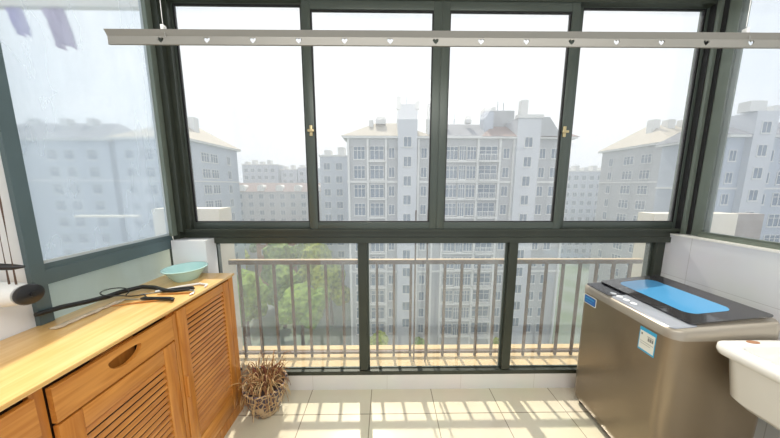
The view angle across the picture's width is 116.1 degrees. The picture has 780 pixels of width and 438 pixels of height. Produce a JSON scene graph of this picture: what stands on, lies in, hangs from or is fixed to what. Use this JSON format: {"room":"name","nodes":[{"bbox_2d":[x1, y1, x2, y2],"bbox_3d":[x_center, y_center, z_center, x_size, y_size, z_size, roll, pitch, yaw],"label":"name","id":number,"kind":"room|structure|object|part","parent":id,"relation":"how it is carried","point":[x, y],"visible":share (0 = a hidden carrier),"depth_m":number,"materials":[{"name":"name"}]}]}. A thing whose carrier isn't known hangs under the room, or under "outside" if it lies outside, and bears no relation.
{"room":"enclosed laundry balcony","nodes":[
{"label":"enclosed laundry balcony","id":0,"kind":"room"},
{"bbox_2d":[0,155,35,340],"bbox_3d":[-1.540,0.124,0.001,0.120,2.950,1.942,0,8,-1],"label":"wall","id":1,"kind":"structure","parent":0,"point":[14,320],"depth_m":0.96,"materials":[{"name":"white paint"}]},
{"bbox_2d":[0,197,44,306],"bbox_3d":[-1.400,-0.552,0.771,0.180,1.782,0.127,0,8,-1],"label":"drying rack crank","id":2,"kind":"object","parent":1,"relation":"attached to","point":[14,293],"visible":1,"depth_m":0.88,"materials":[{"name":"white plastic"}]},
{"bbox_3d":[-1.409,0.171,0.855,0.154,0.036,0.026,-5,9,-33],"label":"handle","id":3,"kind":"part","parent":2,"relation":"part of","materials":[{"name":"black plastic"}]},
{"bbox_3d":[-1.329,0.277,0.896,0.036,0.078,0.078,0,8,-1],"label":"knob","id":4,"kind":"part","parent":2,"relation":"part of","materials":[{"name":"black plastic"}]},
{"bbox_2d":[171,238,218,272],"bbox_3d":[-1.362,0.750,1.769,0.230,1.235,0.103,0,8,-1],"label":"wall","id":5,"kind":"structure","parent":0,"point":[184,250],"depth_m":1.65,"materials":[{"name":"white paint"}]},
{"bbox_2d":[170,2,309,227],"bbox_3d":[-0.978,-0.672,1.659,0.884,1.500,0.028,0,8,-1],"label":"window","id":6,"kind":"structure","parent":5,"relation":"in","point":[197,224],"depth_m":1.67,"materials":[{"name":"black metal"}]},
{"bbox_2d":[169,207,242,350],"bbox_3d":[-1.702,0.752,2.212,0.550,1.710,0.160,0,8,-1],"label":"wall","id":7,"kind":"structure","parent":0,"point":[204,213],"depth_m":2.16,"materials":[{"name":"white paint"}]},
{"bbox_2d":[220,244,228,272],"bbox_3d":[-1.415,0.725,2.027,0.060,1.185,0.203,0,8,-1],"label":"wall","id":8,"kind":"structure","parent":0,"point":[224,256],"depth_m":2.03,"materials":[{"name":"beige paint"}]},
{"bbox_2d":[169,248,173,265],"bbox_3d":[-1.476,0.304,1.763,0.048,0.260,0.195,0,8,-1],"label":"trim","id":9,"kind":"structure","parent":8,"relation":"attached to","point":[171,255],"depth_m":1.66,"materials":[{"name":"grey metal"}]},
{"bbox_2d":[150,0,193,239],"bbox_3d":[-1.450,-0.660,1.653,0.102,1.680,0.155,0,8,-1],"label":"window frame","id":10,"kind":"structure","parent":8,"relation":"attached to","point":[165,54],"depth_m":1.60,"materials":[{"name":"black metal"}]},
{"bbox_2d":[239,352,577,366],"bbox_3d":[0.473,1.454,2.249,4.800,0.315,0.410,0,8,-1],"label":"wall ledge","id":11,"kind":"object","parent":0,"point":[545,358],"visible":0.14,"depth_m":2.24,"materials":[{"name":"beige concrete"}]},
{"bbox_2d":[413,210,416,361],"bbox_3d":[0.217,0.612,2.127,0.012,1.385,0.012,0,8,-1],"label":"slim pole","id":12,"kind":"object","parent":11,"relation":"on","point":[415,210],"visible":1,"depth_m":2.12,"materials":[{"name":"grey metal"}]},
{"bbox_2d":[424,210,427,361],"bbox_3d":[0.319,0.612,2.129,0.012,1.385,0.012,0,8,-1],"label":"slim pole","id":13,"kind":"object","parent":11,"relation":"on","point":[427,210],"visible":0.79,"depth_m":2.14,"materials":[{"name":"grey metal"}]},
{"bbox_2d":[228,258,642,356],"bbox_3d":[0.423,0.820,2.228,3.680,0.937,0.032,0,8,-1],"label":"balcony railing","id":14,"kind":"object","parent":11,"relation":"on","point":[630,261],"visible":0.91,"depth_m":2.20,"materials":[{"name":"beige metal"}]},
{"bbox_3d":[0.422,1.245,2.285,3.680,0.020,0.024,0,8,-1],"label":"rail","id":15,"kind":"part","parent":14,"relation":"part of","materials":[{"name":"grey metal"}]},
{"bbox_3d":[0.423,0.381,2.168,3.680,0.037,0.028,0,8,-1],"label":"rail","id":16,"kind":"part","parent":14,"relation":"part of","materials":[{"name":"metal"}]},
{"bbox_3d":[0.423,0.359,2.165,3.680,0.007,0.032,0,8,-1],"label":"handrail","id":17,"kind":"part","parent":14,"relation":"part of","materials":[{"name":"beige"}]},
{"bbox_2d":[242,344,578,350],"bbox_3d":[0.471,1.267,2.400,4.800,0.015,0.060,0,8,-1],"label":"wall ledge","id":18,"kind":"object","parent":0,"point":[462,346],"visible":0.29,"depth_m":2.39,"materials":[{"name":"beige concrete"}]},
{"bbox_2d":[224,388,610,437],"bbox_3d":[0.283,1.584,0.604,3.740,0.100,2.700,0,8,-1],"label":"floor","id":19,"kind":"structure","parent":0,"point":[474,412],"depth_m":1.71,"materials":[{"name":"beige tile"}]},
{"bbox_2d":[0,273,243,437],"bbox_3d":[-1.263,0.990,0.821,0.443,1.014,1.808,0,8,-1],"label":"base cabinet","id":20,"kind":"object","parent":19,"relation":"on","point":[155,369],"visible":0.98,"depth_m":1.05,"materials":[{"name":"brown wood"}]},
{"bbox_3d":[-1.059,0.621,0.520,0.018,0.122,0.419,0,8,-1],"label":"drawer","id":21,"kind":"part","parent":20,"relation":"part of","materials":[{"name":"orange wood"}]},
{"bbox_2d":[48,299,125,329],"bbox_3d":[-1.379,0.433,1.123,0.042,0.007,0.260,0,8,1],"label":"plastic film","id":22,"kind":"object","parent":20,"relation":"on","point":[63,324],"visible":1,"depth_m":1.10,"materials":[{"name":"beige"}]},
{"bbox_3d":[-1.065,0.560,0.974,0.018,0.122,0.427,0,8,-1],"label":"drawer","id":23,"kind":"part","parent":20,"relation":"part of","materials":[{"name":"orange wood"}]},
{"bbox_2d":[33,285,190,316],"bbox_3d":[-1.377,0.384,1.262,0.254,0.065,0.503,7,11,43],"label":"tube","id":24,"kind":"object","parent":20,"relation":"on","point":[99,298],"visible":0.98,"depth_m":1.21,"materials":[{"name":"black rubber"}]},
{"bbox_3d":[-1.106,0.553,0.973,0.010,0.090,0.150,0,8,-1],"label":"scoop handle","id":25,"kind":"part","parent":20,"relation":"part of","materials":[{"name":"orange wood"}]},
{"bbox_3d":[-1.067,1.008,1.035,0.020,0.762,0.427,0,8,-1],"label":"door","id":26,"kind":"part","parent":20,"relation":"part of","materials":[{"name":"orange wood"}]},
{"bbox_3d":[-1.066,0.667,0.989,0.020,0.075,0.303,0,8,-1],"label":"door rail","id":27,"kind":"part","parent":20,"relation":"part of","materials":[{"name":"orange wood"}]},
{"bbox_2d":[99,287,146,296],"bbox_3d":[-1.394,0.393,1.279,0.220,0.042,0.096,0,8,-1],"label":"wire","id":28,"kind":"object","parent":20,"relation":"on","point":[126,295],"visible":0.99,"depth_m":1.29,"materials":[{"name":"black rubber"}]},
{"bbox_3d":[-1.063,0.995,1.034,0.010,0.572,0.303,0,8,-1],"label":"louver panel","id":29,"kind":"part","parent":20,"relation":"part of","materials":[{"name":"orange wood"}]},
{"bbox_2d":[112,300,159,305],"bbox_3d":[-1.255,0.419,1.224,0.253,0.008,0.009,-3,8,-20],"label":"wooden stick","id":30,"kind":"object","parent":20,"relation":"on","point":[148,300],"visible":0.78,"depth_m":1.22,"materials":[{"name":"orange wood"}]},
{"bbox_2d":[122,297,174,300],"bbox_3d":[-1.242,0.410,1.245,0.287,0.019,0.030,0,8,0],"label":"rod","id":31,"kind":"object","parent":20,"relation":"on","point":[141,298],"visible":1,"depth_m":1.24,"materials":[{"name":"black metal"}]},
{"bbox_2d":[144,286,194,293],"bbox_3d":[-1.228,0.396,1.347,0.248,0.019,0.030,-3,8,-19],"label":"rod","id":32,"kind":"object","parent":20,"relation":"on","point":[185,287],"visible":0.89,"depth_m":1.36,"materials":[{"name":"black metal"}]},
{"bbox_2d":[157,292,191,294],"bbox_3d":[-1.169,0.405,1.324,0.176,0.008,0.009,-1,8,-8],"label":"wooden stick","id":33,"kind":"object","parent":20,"relation":"on","point":[177,292],"visible":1,"depth_m":1.32,"materials":[{"name":"orange wood"}]},
{"bbox_2d":[155,283,207,291],"bbox_3d":[-1.192,0.393,1.406,0.242,0.013,0.068,-2,8,-18],"label":"cord","id":34,"kind":"object","parent":20,"relation":"on","point":[205,284],"visible":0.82,"depth_m":1.43,"materials":[{"name":"white plastic"}]},
{"bbox_2d":[160,261,207,282],"bbox_3d":[-1.294,0.342,1.541,0.233,0.076,0.233,0,8,-1],"label":"bowl","id":35,"kind":"object","parent":20,"relation":"on","point":[183,272],"visible":1,"depth_m":1.53,"materials":[{"name":"teal plastic"}]},
{"bbox_3d":[-1.056,0.876,1.270,0.016,0.120,0.012,0,8,-1],"label":"finger pull","id":36,"kind":"part","parent":20,"relation":"part of","materials":[{"name":"orange wood"}]},
{"bbox_3d":[-1.072,0.457,1.405,0.020,0.050,0.285,0,8,-1],"label":"door rail","id":37,"kind":"part","parent":20,"relation":"part of","materials":[{"name":"orange wood"}]},
{"bbox_3d":[-1.072,0.879,1.462,0.020,0.902,0.397,0,8,-1],"label":"door","id":38,"kind":"part","parent":20,"relation":"part of","materials":[{"name":"orange wood"}]},
{"bbox_3d":[-1.069,0.845,1.457,0.010,0.719,0.285,0,8,-1],"label":"louver panel","id":39,"kind":"part","parent":20,"relation":"part of","materials":[{"name":"orange wood"}]},
{"bbox_3d":[-1.073,1.267,1.514,0.020,0.120,0.285,0,8,-1],"label":"door rail","id":40,"kind":"part","parent":20,"relation":"part of","materials":[{"name":"orange wood"}]},
{"bbox_2d":[241,363,251,382],"bbox_3d":[-1.078,1.210,1.823,0.106,0.308,0.098,0,8,-1],"label":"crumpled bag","id":41,"kind":"object","parent":19,"relation":"on","point":[244,366],"visible":0.27,"depth_m":1.79,"materials":[{"name":"plastic"}]},
{"bbox_2d":[226,350,291,422],"bbox_3d":[-0.874,1.183,1.759,0.360,0.380,0.405,0,8,-1],"label":"dried plant","id":42,"kind":"object","parent":19,"relation":"on","point":[263,392],"visible":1,"depth_m":1.66,"materials":[{"name":"plant"}]},
{"bbox_3d":[-0.885,1.264,1.741,0.289,0.224,0.290,0,8,-1],"label":"pot","id":43,"kind":"part","parent":42,"relation":"part of","materials":[{"name":"wicker"}]},
{"bbox_2d":[575,275,779,437],"bbox_3d":[1.622,0.915,1.502,0.512,0.986,0.602,0,8,2],"label":"washing machine","id":44,"kind":"object","parent":19,"relation":"on","point":[650,365],"visible":0.98,"depth_m":1.28,"materials":[{"name":"brown metal"}]},
{"bbox_3d":[1.450,0.466,1.627,0.126,0.016,0.198,0,8,2],"label":"display panel","id":45,"kind":"part","parent":44,"relation":"part of","materials":[{"name":"black plastic"}]},
{"bbox_3d":[1.442,0.503,1.352,0.126,0.016,0.353,0,8,2],"label":"control panel","id":46,"kind":"part","parent":44,"relation":"part of","materials":[{"name":"grey"}]},
{"bbox_3d":[1.670,0.454,1.444,0.385,0.055,0.543,0,8,2],"label":"lid","id":47,"kind":"part","parent":44,"relation":"part of","materials":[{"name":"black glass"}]},
{"bbox_3d":[1.673,0.461,1.443,0.360,0.053,0.520,0,8,2],"label":"lid frame","id":48,"kind":"part","parent":44,"relation":"part of","materials":[{"name":"black plastic"}]},
{"bbox_2d":[716,340,779,429],"bbox_3d":[1.766,1.045,0.866,0.565,0.901,0.648,0,8,-1],"label":"sink","id":49,"kind":"object","parent":19,"relation":"on","point":[754,365],"visible":1,"depth_m":1.03,"materials":[{"name":"white ceramic"}]},
{"bbox_2d":[286,364,575,389],"bbox_3d":[0.266,1.331,1.977,3.540,0.231,0.090,0,8,-1],"label":"wall","id":50,"kind":"structure","parent":0,"point":[550,380],"depth_m":1.93,"materials":[{"name":"white tile"}]},
{"bbox_2d":[216,243,360,368],"bbox_3d":[-0.757,0.677,1.866,1.055,1.026,0.014,0,8,-1],"label":"window","id":51,"kind":"structure","parent":50,"relation":"in","point":[359,366],"depth_m":1.89,"materials":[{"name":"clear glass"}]},
{"bbox_2d":[367,243,507,367],"bbox_3d":[0.354,0.677,1.879,1.049,1.026,0.014,0,8,-1],"label":"window","id":52,"kind":"structure","parent":50,"relation":"in","point":[506,248],"depth_m":1.90,"materials":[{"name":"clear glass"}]},
{"bbox_2d":[168,0,716,375],"bbox_3d":[0.298,-0.137,1.751,3.560,2.739,0.124,0,8,-1],"label":"window frame","id":53,"kind":"structure","parent":50,"relation":"attached to","point":[659,237],"depth_m":1.75,"materials":[{"name":"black metal"}]},
{"bbox_2d":[436,1,580,228],"bbox_3d":[0.771,-0.652,1.636,0.884,1.460,0.050,0,8,-1],"label":"window","id":54,"kind":"structure","parent":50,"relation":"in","point":[573,9],"depth_m":1.62,"materials":[{"name":"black metal"}]},
{"bbox_2d":[301,0,441,228],"bbox_3d":[-0.115,-0.652,1.625,0.889,1.460,0.050,0,8,-1],"label":"window","id":55,"kind":"structure","parent":54,"relation":"attached to","point":[434,8],"depth_m":1.60,"materials":[{"name":"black metal"}]},
{"bbox_2d":[510,243,652,366],"bbox_3d":[1.460,0.677,1.893,1.034,1.026,0.014,0,8,-1],"label":"window","id":56,"kind":"structure","parent":50,"relation":"in","point":[651,244],"depth_m":1.95,"materials":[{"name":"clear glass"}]},
{"bbox_2d":[631,212,737,276],"bbox_3d":[2.697,0.768,2.320,0.750,1.662,0.140,0,8,-1],"label":"wall","id":57,"kind":"structure","parent":0,"point":[722,223],"depth_m":2.16,"materials":[{"name":"white paint"}]},
{"bbox_2d":[661,235,779,437],"bbox_3d":[2.124,0.913,0.536,0.140,1.252,2.700,0,8,-1],"label":"wall","id":58,"kind":"structure","parent":0,"point":[746,276],"depth_m":1.45,"materials":[{"name":"white tile"}]},
{"bbox_2d":[560,7,709,227],"bbox_3d":[1.664,-0.673,1.691,0.892,1.500,0.028,0,8,-1],"label":"window","id":59,"kind":"structure","parent":58,"relation":"in","point":[671,223],"depth_m":1.70,"materials":[{"name":"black metal"}]},
{"bbox_2d":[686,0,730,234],"bbox_3d":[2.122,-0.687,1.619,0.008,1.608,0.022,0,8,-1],"label":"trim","id":60,"kind":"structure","parent":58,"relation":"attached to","point":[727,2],"depth_m":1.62,"materials":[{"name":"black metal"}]},
{"bbox_2d":[667,0,751,235],"bbox_3d":[2.134,-0.689,1.631,0.072,1.608,0.220,0,8,-1],"label":"window frame","id":61,"kind":"structure","parent":58,"relation":"attached to","point":[730,62],"depth_m":1.59,"materials":[{"name":"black metal"}]},
{"bbox_2d":[670,233,779,253],"bbox_3d":[2.123,0.288,0.451,0.143,0.010,2.700,0,8,-1],"label":"trim","id":62,"kind":"structure","parent":58,"relation":"attached to","point":[675,234],"depth_m":1.48,"materials":[{"name":"white ceramic"}]},
{"bbox_2d":[698,231,779,249],"bbox_3d":[2.125,-0.583,0.807,0.050,1.620,1.480,0,8,-1],"label":"window","id":63,"kind":"structure","parent":58,"relation":"in","point":[723,237],"depth_m":1.45,"materials":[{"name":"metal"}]},
{"bbox_2d":[734,213,764,238],"bbox_3d":[3.221,0.768,2.346,0.300,1.655,0.100,0,8,-1],"label":"wall","id":64,"kind":"structure","parent":0,"point":[749,225],"depth_m":2.20,"materials":[{"name":"white paint"}]},
{"bbox_3d":[0.311,-1.455,0.242,3.890,0.120,2.800,0,8,-1],"label":"ceiling","id":65,"kind":"structure","parent":0,"visible":0},
{"bbox_2d":[104,0,779,48],"bbox_3d":[0.359,-0.960,0.611,2.266,0.968,0.015,0,8,0],"label":"bar","id":66,"kind":"object","parent":65,"relation":"hanging from","point":[187,37],"visible":1,"depth_m":0.67,"materials":[{"name":"metal"}]},
{"bbox_3d":[-1.558,0.943,1.474,0.120,0.930,0.758,0,8,-1],"label":"wall","id":67,"kind":"structure","parent":0,"visible":0},
{"bbox_2d":[0,0,177,325],"bbox_3d":[-1.495,-0.478,1.250,0.062,1.948,0.695,0,8,-1],"label":"window","id":68,"kind":"structure","parent":67,"relation":"in","point":[79,149],"depth_m":1.18,"materials":[{"name":"clear glass"}]},
{"bbox_3d":[-1.497,-0.434,0.927,0.050,1.948,0.044,0,8,-1],"label":"post","id":69,"kind":"part","parent":68,"relation":"part of","materials":[{"name":"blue metal"}]},
{"bbox_3d":[-1.503,0.195,1.353,0.048,0.090,0.629,0,8,-1],"label":"rail","id":70,"kind":"part","parent":68,"relation":"part of","materials":[{"name":"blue metal"}]},
{"bbox_3d":[-1.499,0.364,1.365,0.004,0.248,0.609,0,8,-1],"label":"pane","id":71,"kind":"part","parent":68,"relation":"part of","materials":[{"name":"clear glass"}]},
{"label":"outside","id":72,"kind":"structure","parent":0,"visible":0},
{"bbox_2d":[241,264,589,345],"bbox_3d":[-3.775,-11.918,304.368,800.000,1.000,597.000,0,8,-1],"label":"ground","id":73,"kind":"structure","parent":72,"point":[571,270],"depth_m":50.64,"materials":[{"name":"grey concrete"}]},
{"bbox_2d":[187,117,245,274],"bbox_3d":[-40.783,1.171,50.132,13.400,41.300,15.400,0,8,1],"label":"apartment building","id":74,"kind":"structure","parent":73,"relation":"on","point":[214,160],"depth_m":48.53,"materials":[{"name":"white concrete"}]},
{"bbox_3d":[-40.763,-14.511,48.005,13.200,0.350,15.200,0,8,1],"label":"cornice","id":75,"kind":"part","parent":74,"relation":"part of","materials":[{"name":"white concrete"}]},
{"bbox_3d":[-40.772,-7.525,48.952,12.240,0.250,14.240,0,8,1],"label":"cornice","id":76,"kind":"part","parent":74,"relation":"part of","materials":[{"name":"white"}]},
{"bbox_2d":[245,251,250,269],"bbox_3d":[-42.525,13.917,66.652,6.360,11.617,7.300,0,8,1],"label":"tree","id":77,"kind":"object","parent":73,"relation":"on","point":[247,256],"visible":0.03,"depth_m":67.90,"materials":[{"name":"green plant"}]},
{"bbox_2d":[249,243,256,252],"bbox_3d":[-44.205,11.600,83.942,7.385,11.560,6.791,0,8,0],"label":"tree","id":78,"kind":"object","parent":73,"relation":"on","point":[252,248],"visible":0.3,"depth_m":80.82,"materials":[{"name":"green plant"}]},
{"bbox_2d":[237,268,270,345],"bbox_3d":[-23.384,15.793,40.357,6.899,15.022,6.850,-3,8,-21],"label":"tree","id":79,"kind":"object","parent":73,"relation":"on","point":[248,277],"visible":0.55,"depth_m":38.58,"materials":[{"name":"green plant"}]},
{"bbox_2d":[241,160,283,182],"bbox_3d":[-59.469,-7.549,117.964,16.400,40.300,10.200,0,8,-1],"label":"apartment building","id":80,"kind":"structure","parent":73,"relation":"on","point":[254,172],"depth_m":111.26,"materials":[{"name":"white concrete"}]},
{"bbox_2d":[256,243,296,284],"bbox_3d":[-33.907,10.191,73.355,9.000,17.200,9.000,0,8,-1],"label":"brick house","id":81,"kind":"structure","parent":73,"relation":"on","point":[260,246],"depth_m":69.35,"materials":[{"name":"grey brick"}]},
{"bbox_2d":[260,243,295,282],"bbox_3d":[-26.394,12.582,58.037,7.427,16.629,7.480,5,9,30],"label":"tree","id":82,"kind":"object","parent":73,"relation":"on","point":[272,250],"visible":0.44,"depth_m":55.19,"materials":[{"name":"green plant"}]},
{"bbox_2d":[239,183,321,258],"bbox_3d":[-42.225,0.389,98.667,51.000,29.800,10.000,0,8,-1],"label":"apartment building","id":83,"kind":"structure","parent":73,"relation":"on","point":[259,201],"depth_m":93.42,"materials":[{"name":"grey concrete"}]},
{"bbox_2d":[267,265,301,327],"bbox_3d":[-21.280,15.590,49.008,6.711,13.102,6.663,-5,9,-35],"label":"tree","id":84,"kind":"object","parent":73,"relation":"on","point":[282,271],"visible":0.56,"depth_m":46.43,"materials":[{"name":"green plant"}]},
{"bbox_3d":[-21.278,13.514,48.726,6.711,8.913,6.663,-5,9,-35],"label":"crown","id":85,"kind":"part","parent":84,"relation":"part of","materials":[{"name":"green plant"}]},
{"bbox_2d":[280,165,297,182],"bbox_3d":[-47.189,-6.764,119.737,7.800,38.300,9.200,0,8,-1],"label":"apartment building","id":86,"kind":"structure","parent":73,"relation":"on","point":[288,175],"depth_m":113.48,"materials":[{"name":"white concrete"}]},
{"bbox_2d":[293,243,305,268],"bbox_3d":[-24.647,13.005,67.356,6.774,13.287,7.578,-2,8,-13],"label":"tree","id":87,"kind":"object","parent":73,"relation":"on","point":[298,248],"visible":0.21,"depth_m":64.87,"materials":[{"name":"green plant"}]},
{"bbox_2d":[278,281,329,345],"bbox_3d":[-13.958,16.733,39.475,8.138,13.420,7.064,-5,9,-32],"label":"tree","id":88,"kind":"object","parent":73,"relation":"on","point":[300,289],"visible":0.82,"depth_m":37.24,"materials":[{"name":"green plant"}]},
{"bbox_2d":[297,165,320,182],"bbox_3d":[-38.271,-6.863,118.320,8.400,38.900,10.200,0,8,-1],"label":"apartment building","id":89,"kind":"structure","parent":73,"relation":"on","point":[302,171],"depth_m":111.64,"materials":[{"name":"white concrete"}]},
{"bbox_2d":[296,243,331,282],"bbox_3d":[-17.789,12.938,58.089,7.489,15.931,8.597,-1,8,-6],"label":"tree","id":90,"kind":"object","parent":73,"relation":"on","point":[312,250],"visible":0.39,"depth_m":55.28,"materials":[{"name":"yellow plant"}]},
{"bbox_2d":[311,264,349,325],"bbox_3d":[-12.020,15.168,49.323,8.181,13.879,6.935,-1,8,-5],"label":"tree","id":91,"kind":"object","parent":73,"relation":"on","point":[334,280],"visible":0.63,"depth_m":47.02,"materials":[{"name":"green plant"}]},
{"bbox_3d":[-12.017,12.588,48.973,8.181,8.671,6.935,-1,8,-5],"label":"crown","id":92,"kind":"part","parent":91,"relation":"part of","materials":[{"name":"green plant"}]},
{"bbox_2d":[319,147,349,287],"bbox_3d":[-12.933,0.513,67.156,9.400,38.100,10.200,0,8,-1],"label":"apartment building","id":93,"kind":"structure","parent":73,"relation":"on","point":[333,168],"depth_m":61.25,"materials":[{"name":"white concrete"}]},
{"bbox_2d":[370,330,388,344],"bbox_3d":[-1.560,20.315,36.724,3.192,7.078,3.766,-5,9,-32],"label":"tree","id":94,"kind":"object","parent":73,"relation":"on","point":[383,338],"visible":0.31,"depth_m":35.88,"materials":[{"name":"green plant"}]},
{"bbox_2d":[412,336,428,344],"bbox_3d":[4.657,20.974,36.935,3.364,5.728,3.763,-6,10,-38],"label":"tree","id":95,"kind":"object","parent":73,"relation":"on","point":[418,341],"visible":0.09,"depth_m":36.60,"materials":[{"name":"green plant"}]},
{"bbox_2d":[341,95,579,344],"bbox_3d":[10.985,0.979,45.717,37.300,43.000,12.600,0,8,-1],"label":"apartment building","id":96,"kind":"structure","parent":73,"relation":"on","point":[500,168],"depth_m":39.90,"materials":[{"name":"grey concrete"}]},
{"bbox_3d":[11.042,8.889,41.341,35.900,0.300,0.200,0,8,-1],"label":"cornice","id":97,"kind":"part","parent":96,"relation":"part of","materials":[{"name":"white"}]},
{"bbox_3d":[11.062,-5.996,39.297,35.900,0.350,0.250,0,8,-1],"label":"cornice","id":98,"kind":"part","parent":96,"relation":"part of","materials":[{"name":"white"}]},
{"bbox_3d":[10.953,-13.576,43.843,36.800,0.350,12.200,0,8,-1],"label":"cornice","id":99,"kind":"part","parent":96,"relation":"part of","materials":[{"name":"white concrete"}]},
{"bbox_2d":[493,337,498,343],"bbox_3d":[16.466,20.727,35.842,3.635,6.544,3.082,8,11,44],"label":"tree","id":100,"kind":"object","parent":73,"relation":"on","point":[496,339],"visible":0.06,"depth_m":36.55,"materials":[{"name":"green plant"}]},
{"bbox_2d":[560,165,600,257],"bbox_3d":[76.770,-2.388,99.669,20.400,37.660,9.200,0,8,-1],"label":"apartment building","id":101,"kind":"structure","parent":73,"relation":"on","point":[583,185],"depth_m":94.59,"materials":[{"name":"white concrete"}]},
{"bbox_2d":[588,119,682,282],"bbox_3d":[55.260,0.939,52.015,12.400,41.500,15.400,0,8,-1],"label":"apartment building","id":102,"kind":"structure","parent":73,"relation":"on","point":[630,166],"depth_m":51.10,"materials":[{"name":"white concrete"}]},
{"bbox_3d":[55.272,-7.657,50.849,11.240,0.250,14.240,0,8,-1],"label":"cornice","id":103,"kind":"part","parent":102,"relation":"part of","materials":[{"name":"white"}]},
{"bbox_3d":[55.281,-14.643,49.902,12.200,0.350,15.200,0,8,-1],"label":"cornice","id":104,"kind":"part","parent":102,"relation":"part of","materials":[{"name":"white concrete"}]},
{"bbox_2d":[653,100,779,241],"bbox_3d":[57.021,3.548,39.120,23.400,39.800,9.700,0,8,-1],"label":"apartment building","id":105,"kind":"structure","parent":73,"relation":"on","point":[749,182],"depth_m":33.65,"materials":[{"name":"white concrete"}]},
{"bbox_3d":[57.030,-4.820,38.136,22.240,0.250,8.240,0,8,-1],"label":"cornice","id":106,"kind":"part","parent":105,"relation":"part of","materials":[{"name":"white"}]},
{"bbox_3d":[57.039,-11.806,37.188,23.200,0.350,9.200,0,8,-1],"label":"cornice","id":107,"kind":"part","parent":105,"relation":"part of","materials":[{"name":"white concrete"}]}
]}

